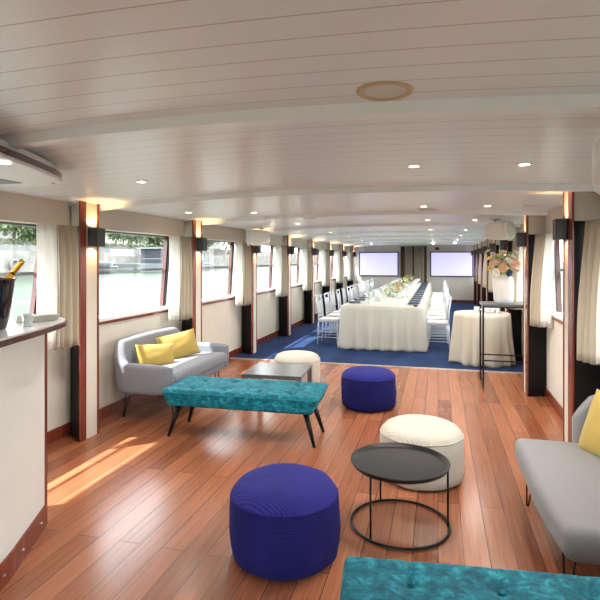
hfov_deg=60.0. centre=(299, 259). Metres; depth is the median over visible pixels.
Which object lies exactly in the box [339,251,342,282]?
drape
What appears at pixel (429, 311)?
acrylic chair
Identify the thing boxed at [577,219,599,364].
window curtain
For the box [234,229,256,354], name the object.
trim
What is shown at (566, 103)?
ceiling beam
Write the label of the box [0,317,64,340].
countertop
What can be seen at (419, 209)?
ceiling hatch
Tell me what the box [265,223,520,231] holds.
trim
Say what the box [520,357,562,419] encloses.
baseboard
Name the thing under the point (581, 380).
pillar
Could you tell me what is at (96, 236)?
wall sconce
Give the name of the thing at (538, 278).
drape
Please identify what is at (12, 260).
buoy
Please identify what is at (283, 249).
drape
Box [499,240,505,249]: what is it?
wall sconce
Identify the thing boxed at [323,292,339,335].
acrylic chair
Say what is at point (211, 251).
embankment
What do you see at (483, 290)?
trim
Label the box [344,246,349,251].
trim
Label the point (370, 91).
grille
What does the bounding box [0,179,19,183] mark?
vent grille
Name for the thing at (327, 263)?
drape
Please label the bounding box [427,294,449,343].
acrylic chair
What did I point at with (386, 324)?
tablecloth
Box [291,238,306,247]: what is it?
trim
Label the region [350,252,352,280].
drape
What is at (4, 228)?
tree
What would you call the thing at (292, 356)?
pouf
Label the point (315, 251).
wall sconce
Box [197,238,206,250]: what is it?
wall sconce
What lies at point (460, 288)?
wall
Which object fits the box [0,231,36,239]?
building
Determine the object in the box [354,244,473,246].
trim
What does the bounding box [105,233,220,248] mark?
building
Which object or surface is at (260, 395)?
bench
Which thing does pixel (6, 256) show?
wall
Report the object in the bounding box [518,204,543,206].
ceiling hatch
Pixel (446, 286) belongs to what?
acrylic chair
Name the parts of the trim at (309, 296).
dark panel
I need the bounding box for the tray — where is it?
[350,442,450,483]
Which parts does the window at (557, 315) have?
slanted frame, sill, sill trim, slanted post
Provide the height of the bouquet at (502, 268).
0.430 m
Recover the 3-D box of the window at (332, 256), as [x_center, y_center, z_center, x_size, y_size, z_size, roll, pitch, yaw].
[0.860,0.150,16.301,0.180,1.000,2.117,0,0,15]
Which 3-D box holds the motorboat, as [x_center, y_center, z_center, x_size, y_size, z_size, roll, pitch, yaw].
[-31.510,1.230,83.993,2.600,1.900,7.600,0,0,15]
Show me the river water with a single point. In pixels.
(118, 291)
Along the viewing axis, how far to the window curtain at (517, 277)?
7.92 m
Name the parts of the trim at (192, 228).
dark panel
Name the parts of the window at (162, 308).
sill, sill trim, head rail, slanted post, slanted frame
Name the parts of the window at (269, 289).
sill, sill trim, slanted post, slanted frame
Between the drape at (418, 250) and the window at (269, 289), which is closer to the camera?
the window at (269, 289)
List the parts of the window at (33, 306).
head rail, slanted post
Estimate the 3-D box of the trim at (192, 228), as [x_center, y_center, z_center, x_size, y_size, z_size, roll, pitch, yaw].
[-1.523,0.540,6.827,0.394,2.120,0.261,0,0,15]
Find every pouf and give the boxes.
[229,463,340,580]
[274,350,320,382]
[341,366,396,412]
[380,414,464,490]
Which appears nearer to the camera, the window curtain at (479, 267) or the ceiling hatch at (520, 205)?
the ceiling hatch at (520, 205)
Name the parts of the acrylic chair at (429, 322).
seat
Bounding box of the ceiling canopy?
[0,139,62,186]
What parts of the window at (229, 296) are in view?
sill, sill trim, head rail, slanted post, slanted frame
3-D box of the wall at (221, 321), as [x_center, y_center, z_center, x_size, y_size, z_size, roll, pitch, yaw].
[-0.929,0.515,9.558,0.140,2.170,22.800,0,0,15]
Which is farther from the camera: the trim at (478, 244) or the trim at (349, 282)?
the trim at (349, 282)
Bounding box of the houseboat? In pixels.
[113,247,212,272]
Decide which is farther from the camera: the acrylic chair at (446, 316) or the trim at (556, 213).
the acrylic chair at (446, 316)
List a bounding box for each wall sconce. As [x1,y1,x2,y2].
[88,228,104,246]
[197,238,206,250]
[254,245,260,252]
[289,246,294,253]
[313,248,317,254]
[482,246,486,252]
[489,244,493,251]
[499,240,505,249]
[516,233,524,246]
[553,219,567,239]
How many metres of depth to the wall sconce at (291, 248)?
10.94 m
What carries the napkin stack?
on the bar counter at (23, 350)
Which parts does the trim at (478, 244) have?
dark panel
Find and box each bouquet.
[384,282,401,297]
[390,280,404,292]
[485,249,520,276]
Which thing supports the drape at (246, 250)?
hanging from the window curtain at (243, 251)
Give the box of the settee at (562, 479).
[515,394,599,574]
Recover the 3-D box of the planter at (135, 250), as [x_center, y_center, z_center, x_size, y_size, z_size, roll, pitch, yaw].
[-32.839,-2.399,103.984,1.813,2.138,2.020,0,0,15]
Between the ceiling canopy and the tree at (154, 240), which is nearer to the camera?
the ceiling canopy
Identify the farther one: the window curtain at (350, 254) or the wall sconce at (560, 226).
the window curtain at (350, 254)
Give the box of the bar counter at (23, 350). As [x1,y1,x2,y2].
[0,317,66,591]
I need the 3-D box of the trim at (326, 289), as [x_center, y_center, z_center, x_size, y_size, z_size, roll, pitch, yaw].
[0.704,0.540,15.216,0.394,2.120,0.261,0,0,15]
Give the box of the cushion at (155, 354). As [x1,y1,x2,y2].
[135,343,173,364]
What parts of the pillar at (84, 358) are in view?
dark panel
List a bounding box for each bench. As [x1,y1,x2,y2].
[162,376,327,447]
[339,556,599,599]
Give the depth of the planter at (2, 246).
71.52 m
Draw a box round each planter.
[0,237,4,249]
[5,237,17,250]
[18,238,30,250]
[31,239,36,250]
[102,242,109,252]
[108,242,117,252]
[117,243,125,252]
[124,243,132,252]
[132,243,138,252]
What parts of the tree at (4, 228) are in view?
crown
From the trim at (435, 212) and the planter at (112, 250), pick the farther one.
the planter at (112, 250)
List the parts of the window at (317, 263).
slanted post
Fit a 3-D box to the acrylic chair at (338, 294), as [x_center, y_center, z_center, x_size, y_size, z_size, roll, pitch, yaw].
[1.059,1.127,11.839,0.433,0.915,0.380,0,0,13]
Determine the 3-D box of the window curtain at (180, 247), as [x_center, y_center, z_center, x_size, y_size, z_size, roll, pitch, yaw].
[-1.487,0.231,6.484,0.083,1.057,0.385,0,0,33]
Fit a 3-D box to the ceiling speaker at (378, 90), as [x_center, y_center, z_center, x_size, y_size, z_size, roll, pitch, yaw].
[0.317,-0.628,1.933,0.212,0.014,0.212,0,0,15]
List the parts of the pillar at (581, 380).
dark panel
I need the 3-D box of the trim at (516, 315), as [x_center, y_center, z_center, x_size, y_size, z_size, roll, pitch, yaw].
[3.470,0.515,8.280,0.364,2.170,0.311,0,0,15]
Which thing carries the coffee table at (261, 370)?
on the floor at (135, 511)
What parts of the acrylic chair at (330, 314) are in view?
backrest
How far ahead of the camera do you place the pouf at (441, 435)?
3.64 m
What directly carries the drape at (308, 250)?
hanging from the window curtain at (307, 255)
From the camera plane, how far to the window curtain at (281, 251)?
10.68 m
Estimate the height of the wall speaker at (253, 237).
0.288 m
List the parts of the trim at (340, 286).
dark panel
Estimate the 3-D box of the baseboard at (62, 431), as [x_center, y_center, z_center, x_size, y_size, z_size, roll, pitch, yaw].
[-0.852,1.545,9.538,0.020,0.110,22.800,0,0,15]
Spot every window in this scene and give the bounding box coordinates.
[0,221,36,314]
[99,231,168,324]
[202,240,235,304]
[233,242,275,294]
[291,247,302,287]
[300,248,321,283]
[332,256,335,279]
[552,240,562,323]
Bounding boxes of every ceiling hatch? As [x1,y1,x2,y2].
[417,208,436,210]
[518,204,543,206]
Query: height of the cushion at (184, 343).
0.335 m
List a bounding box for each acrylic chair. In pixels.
[315,294,339,340]
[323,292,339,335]
[329,291,339,333]
[336,289,340,321]
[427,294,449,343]
[427,297,451,341]
[428,290,448,327]
[428,292,448,338]
[429,289,448,327]
[430,284,445,300]
[430,286,446,304]
[430,287,448,306]
[431,285,446,302]
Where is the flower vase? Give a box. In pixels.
[493,274,513,303]
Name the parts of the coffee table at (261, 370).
leg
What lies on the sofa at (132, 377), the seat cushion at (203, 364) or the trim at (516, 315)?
the seat cushion at (203, 364)
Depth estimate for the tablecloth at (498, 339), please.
7.78 m
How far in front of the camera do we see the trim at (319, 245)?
14.42 m
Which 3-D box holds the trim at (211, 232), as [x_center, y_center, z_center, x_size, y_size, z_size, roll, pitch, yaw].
[-1.237,-0.407,7.873,0.130,0.215,1.909,0,0,15]
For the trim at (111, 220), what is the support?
attached to the wall at (221, 321)
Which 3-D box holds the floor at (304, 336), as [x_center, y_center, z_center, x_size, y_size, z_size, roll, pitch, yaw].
[2.760,1.596,13.907,4.760,0.008,12.500,0,0,15]
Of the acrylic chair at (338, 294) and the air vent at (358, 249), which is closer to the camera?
the acrylic chair at (338, 294)
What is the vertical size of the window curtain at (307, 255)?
1.057 m
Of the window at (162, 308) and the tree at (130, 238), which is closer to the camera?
the window at (162, 308)
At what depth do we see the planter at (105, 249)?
94.24 m
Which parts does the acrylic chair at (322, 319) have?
backrest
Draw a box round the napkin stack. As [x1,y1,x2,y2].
[16,313,58,322]
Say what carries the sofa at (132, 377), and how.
on the floor at (135, 511)
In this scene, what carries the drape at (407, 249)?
hanging from the curtain at (413, 258)
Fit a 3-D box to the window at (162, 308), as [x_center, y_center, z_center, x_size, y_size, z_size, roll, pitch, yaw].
[-1.923,0.150,5.814,0.180,1.000,2.117,0,0,15]
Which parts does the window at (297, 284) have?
slanted post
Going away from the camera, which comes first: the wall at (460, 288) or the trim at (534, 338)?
the trim at (534, 338)
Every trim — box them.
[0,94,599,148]
[0,191,67,225]
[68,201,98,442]
[99,184,594,210]
[99,210,183,235]
[182,220,201,341]
[202,210,547,224]
[202,225,244,241]
[230,357,522,373]
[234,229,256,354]
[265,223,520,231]
[268,234,281,245]
[273,235,290,335]
[291,230,483,237]
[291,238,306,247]
[299,239,314,323]
[314,235,484,240]
[315,241,325,249]
[318,242,331,314]
[331,239,483,243]
[332,244,338,250]
[333,244,343,307]
[344,241,477,245]
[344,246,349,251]
[344,246,353,301]
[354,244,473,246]
[473,245,476,303]
[477,243,480,306]
[481,240,485,309]
[486,239,492,300]
[493,240,504,311]
[505,227,521,360]
[523,215,555,396]
[545,205,562,233]
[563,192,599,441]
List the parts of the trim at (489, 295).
dark panel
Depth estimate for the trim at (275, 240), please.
10.43 m
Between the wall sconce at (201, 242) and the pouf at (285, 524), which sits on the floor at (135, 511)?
the pouf at (285, 524)
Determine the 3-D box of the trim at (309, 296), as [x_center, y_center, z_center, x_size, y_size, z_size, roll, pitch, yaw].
[0.147,0.540,13.119,0.394,2.120,0.261,0,0,15]
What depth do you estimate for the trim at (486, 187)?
4.25 m
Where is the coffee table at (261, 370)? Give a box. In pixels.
[242,362,312,381]
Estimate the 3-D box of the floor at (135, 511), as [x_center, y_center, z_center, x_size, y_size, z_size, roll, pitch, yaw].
[1.318,1.660,8.962,5.450,0.120,23.200,0,0,15]
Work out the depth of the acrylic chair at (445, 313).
10.54 m
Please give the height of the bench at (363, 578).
0.457 m
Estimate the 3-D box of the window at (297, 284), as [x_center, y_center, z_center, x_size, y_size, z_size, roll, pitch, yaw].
[-0.253,0.150,12.107,0.180,1.000,2.117,0,0,15]
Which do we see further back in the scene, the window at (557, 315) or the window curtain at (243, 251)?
the window curtain at (243, 251)
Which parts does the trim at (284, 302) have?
dark panel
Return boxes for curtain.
[36,224,78,349]
[168,236,192,320]
[236,242,251,305]
[276,245,287,296]
[303,248,311,290]
[322,250,329,286]
[336,251,342,282]
[348,252,352,280]
[401,246,426,282]
[475,255,476,280]
[478,254,480,283]
[482,253,485,287]
[488,252,492,292]
[509,241,522,309]
[530,233,553,327]
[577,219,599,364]
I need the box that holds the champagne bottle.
[3,259,24,277]
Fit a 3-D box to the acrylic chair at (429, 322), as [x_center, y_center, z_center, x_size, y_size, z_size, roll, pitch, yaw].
[2.526,1.127,9.416,0.433,0.915,0.380,0,0,17]
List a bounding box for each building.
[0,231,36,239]
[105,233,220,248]
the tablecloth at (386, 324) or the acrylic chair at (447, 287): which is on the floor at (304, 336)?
the acrylic chair at (447, 287)
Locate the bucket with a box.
[0,277,16,330]
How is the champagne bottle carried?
in the bucket
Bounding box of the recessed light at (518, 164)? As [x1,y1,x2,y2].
[516,163,531,165]
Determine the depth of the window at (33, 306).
4.47 m
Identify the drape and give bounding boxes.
[54,225,78,349]
[178,236,192,320]
[242,242,251,305]
[280,246,287,296]
[306,248,311,290]
[325,250,329,286]
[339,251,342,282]
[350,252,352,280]
[404,246,411,282]
[414,246,423,282]
[530,234,545,326]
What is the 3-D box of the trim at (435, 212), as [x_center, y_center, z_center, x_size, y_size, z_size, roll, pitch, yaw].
[0.654,-0.527,6.479,4.500,0.145,0.100,0,0,15]
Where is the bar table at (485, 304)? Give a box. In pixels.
[479,301,522,386]
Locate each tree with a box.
[0,224,35,243]
[10,227,36,244]
[105,233,150,248]
[141,236,164,247]
[206,241,218,251]
[219,242,229,253]
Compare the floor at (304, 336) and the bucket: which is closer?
the bucket
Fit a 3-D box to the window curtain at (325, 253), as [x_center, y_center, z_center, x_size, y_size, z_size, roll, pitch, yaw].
[0.740,0.231,14.874,0.083,1.057,0.385,0,0,33]
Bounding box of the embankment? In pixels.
[0,238,316,256]
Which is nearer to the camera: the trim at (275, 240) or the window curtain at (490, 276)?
the trim at (275, 240)
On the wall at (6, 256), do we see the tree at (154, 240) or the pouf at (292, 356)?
the tree at (154, 240)
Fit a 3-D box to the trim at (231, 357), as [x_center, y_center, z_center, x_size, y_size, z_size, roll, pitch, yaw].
[1.028,1.594,7.888,4.500,0.012,0.035,0,0,15]
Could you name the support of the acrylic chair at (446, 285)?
on the floor at (304, 336)
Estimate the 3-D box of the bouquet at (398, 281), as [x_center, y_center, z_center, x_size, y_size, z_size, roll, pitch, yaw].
[2.454,0.681,13.108,0.436,0.428,0.392,0,0,0]
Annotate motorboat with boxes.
[99,262,118,273]
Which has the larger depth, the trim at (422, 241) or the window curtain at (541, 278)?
the trim at (422, 241)
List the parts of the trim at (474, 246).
dark panel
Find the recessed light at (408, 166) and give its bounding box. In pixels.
[407,165,420,167]
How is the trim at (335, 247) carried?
attached to the wall at (221, 321)
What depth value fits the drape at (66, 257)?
4.46 m
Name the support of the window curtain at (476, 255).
hanging from the trim
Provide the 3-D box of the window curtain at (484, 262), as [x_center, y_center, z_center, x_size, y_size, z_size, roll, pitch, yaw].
[5.112,0.231,14.215,0.106,1.057,0.392,0,0,-11]
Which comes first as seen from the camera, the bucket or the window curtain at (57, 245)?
the bucket
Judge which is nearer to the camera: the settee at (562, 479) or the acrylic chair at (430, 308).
the settee at (562, 479)
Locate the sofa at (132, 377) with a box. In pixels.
[114,327,228,416]
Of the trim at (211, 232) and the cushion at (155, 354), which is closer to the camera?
the cushion at (155, 354)
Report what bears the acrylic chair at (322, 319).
on the floor at (304, 336)
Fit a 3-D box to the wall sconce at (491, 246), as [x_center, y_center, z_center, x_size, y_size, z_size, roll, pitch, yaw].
[3.853,-0.245,10.457,0.088,0.166,0.124,0,0,15]
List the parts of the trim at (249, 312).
dark panel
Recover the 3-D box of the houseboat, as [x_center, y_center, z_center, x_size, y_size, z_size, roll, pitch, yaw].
[-25.459,-0.395,106.597,5.300,5.150,35.000,0,0,15]
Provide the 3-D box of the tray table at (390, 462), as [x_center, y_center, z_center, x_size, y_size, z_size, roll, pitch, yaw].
[0.603,1.403,3.151,0.602,0.388,0.602,0,0,-44]
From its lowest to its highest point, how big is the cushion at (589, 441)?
0.376 m
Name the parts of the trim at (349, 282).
dark panel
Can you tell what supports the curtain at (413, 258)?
hanging from the wall at (460, 288)
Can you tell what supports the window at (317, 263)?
in the wall at (221, 321)
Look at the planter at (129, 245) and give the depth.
101.23 m
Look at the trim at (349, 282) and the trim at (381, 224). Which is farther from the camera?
the trim at (349, 282)
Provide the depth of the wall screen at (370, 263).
20.21 m
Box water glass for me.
[22,313,32,326]
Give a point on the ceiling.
(64, 63)
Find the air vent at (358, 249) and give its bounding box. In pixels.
[356,247,364,251]
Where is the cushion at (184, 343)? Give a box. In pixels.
[155,328,200,358]
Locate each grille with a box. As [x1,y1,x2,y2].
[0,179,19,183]
[364,85,405,97]
[507,223,514,236]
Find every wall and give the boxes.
[0,250,316,275]
[47,206,346,431]
[354,245,472,299]
[522,310,562,406]
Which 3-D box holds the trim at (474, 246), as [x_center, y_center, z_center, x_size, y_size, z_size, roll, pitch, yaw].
[6.442,0.515,18.716,0.364,2.170,0.311,0,0,15]
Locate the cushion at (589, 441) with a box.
[578,389,599,457]
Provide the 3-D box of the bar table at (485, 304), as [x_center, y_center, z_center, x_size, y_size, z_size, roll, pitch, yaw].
[2.668,1.077,6.700,0.640,1.045,0.470,0,0,15]
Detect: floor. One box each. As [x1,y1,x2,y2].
[0,359,599,599]
[233,302,522,371]
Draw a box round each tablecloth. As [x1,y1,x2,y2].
[337,283,431,351]
[448,310,515,367]
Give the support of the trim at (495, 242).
attached to the wall at (555, 334)
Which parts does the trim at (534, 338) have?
dark panel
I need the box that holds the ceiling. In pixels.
[0,0,599,245]
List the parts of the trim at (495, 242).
dark panel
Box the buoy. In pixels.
[9,259,17,269]
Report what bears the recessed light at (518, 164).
in the ceiling
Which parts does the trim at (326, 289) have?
dark panel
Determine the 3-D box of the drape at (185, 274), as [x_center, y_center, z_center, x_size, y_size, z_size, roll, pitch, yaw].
[-1.445,0.231,6.553,0.075,1.057,0.221,0,0,29]
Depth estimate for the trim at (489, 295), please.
12.35 m
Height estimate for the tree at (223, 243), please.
11.235 m
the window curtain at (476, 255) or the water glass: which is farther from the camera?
the window curtain at (476, 255)
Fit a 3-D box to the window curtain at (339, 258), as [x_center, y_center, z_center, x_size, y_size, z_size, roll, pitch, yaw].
[1.296,0.231,16.971,0.083,1.057,0.385,0,0,33]
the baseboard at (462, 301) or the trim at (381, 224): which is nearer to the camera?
the trim at (381, 224)
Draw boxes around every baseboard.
[47,300,347,444]
[354,298,472,302]
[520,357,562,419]
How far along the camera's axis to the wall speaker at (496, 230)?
6.91 m
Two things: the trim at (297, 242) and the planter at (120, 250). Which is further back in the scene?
the planter at (120, 250)
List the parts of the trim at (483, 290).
dark panel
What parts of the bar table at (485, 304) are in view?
leg, leg, rail, rail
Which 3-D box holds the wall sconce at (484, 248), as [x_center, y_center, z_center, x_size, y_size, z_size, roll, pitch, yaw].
[4.448,-0.245,12.544,0.088,0.166,0.124,0,0,15]
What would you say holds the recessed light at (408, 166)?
in the ceiling
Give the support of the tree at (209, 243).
on the wall at (6, 256)
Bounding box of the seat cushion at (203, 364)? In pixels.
[161,352,226,382]
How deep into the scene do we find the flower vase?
6.60 m
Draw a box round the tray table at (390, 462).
[350,442,450,550]
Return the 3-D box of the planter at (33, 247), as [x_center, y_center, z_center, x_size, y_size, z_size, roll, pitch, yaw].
[-39.711,-2.399,78.419,1.898,2.138,1.706,0,0,-28]
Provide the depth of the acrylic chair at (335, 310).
11.15 m
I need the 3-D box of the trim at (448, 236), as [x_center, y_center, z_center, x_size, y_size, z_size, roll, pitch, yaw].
[2.308,-0.527,12.713,4.500,0.145,0.100,0,0,15]
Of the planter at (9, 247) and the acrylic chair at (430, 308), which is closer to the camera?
the acrylic chair at (430, 308)
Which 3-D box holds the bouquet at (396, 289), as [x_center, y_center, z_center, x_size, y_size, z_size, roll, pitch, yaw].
[2.033,0.667,11.473,0.411,0.386,0.415,0,0,-16]
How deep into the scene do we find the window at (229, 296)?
8.59 m
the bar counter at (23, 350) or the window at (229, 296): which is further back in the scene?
the window at (229, 296)
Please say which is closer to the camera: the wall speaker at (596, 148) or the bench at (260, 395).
the wall speaker at (596, 148)
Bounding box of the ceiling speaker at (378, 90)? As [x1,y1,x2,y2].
[356,81,413,100]
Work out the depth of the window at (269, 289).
10.74 m
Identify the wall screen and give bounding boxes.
[359,252,398,275]
[430,252,472,276]
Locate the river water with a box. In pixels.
[0,263,562,322]
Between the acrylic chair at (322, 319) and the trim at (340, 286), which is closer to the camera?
the acrylic chair at (322, 319)
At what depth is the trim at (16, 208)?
4.17 m
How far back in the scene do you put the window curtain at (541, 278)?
5.86 m
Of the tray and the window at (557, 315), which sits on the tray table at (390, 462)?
the tray
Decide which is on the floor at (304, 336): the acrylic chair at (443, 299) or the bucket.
the acrylic chair at (443, 299)
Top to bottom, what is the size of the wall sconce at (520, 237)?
0.166 m
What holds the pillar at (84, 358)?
attached to the wall at (221, 321)
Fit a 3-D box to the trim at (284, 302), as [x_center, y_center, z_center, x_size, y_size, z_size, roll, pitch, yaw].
[-0.410,0.540,11.021,0.394,2.120,0.261,0,0,15]
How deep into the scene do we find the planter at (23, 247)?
75.71 m
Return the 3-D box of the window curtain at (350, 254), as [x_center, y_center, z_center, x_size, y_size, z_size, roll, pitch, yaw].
[1.853,0.231,19.069,0.083,1.057,0.385,0,0,33]
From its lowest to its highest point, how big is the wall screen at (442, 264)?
0.950 m
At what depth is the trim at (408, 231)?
10.58 m
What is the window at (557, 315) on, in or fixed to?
in the wall at (555, 334)
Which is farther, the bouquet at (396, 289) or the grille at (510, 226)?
the bouquet at (396, 289)
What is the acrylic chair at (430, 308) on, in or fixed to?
on the floor at (304, 336)
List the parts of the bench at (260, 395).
leg, leg, seat, leg, leg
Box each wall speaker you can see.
[246,228,269,245]
[484,219,515,239]
[592,137,599,194]
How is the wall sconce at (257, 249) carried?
attached to the wall at (221, 321)
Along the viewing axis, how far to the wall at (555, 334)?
5.59 m

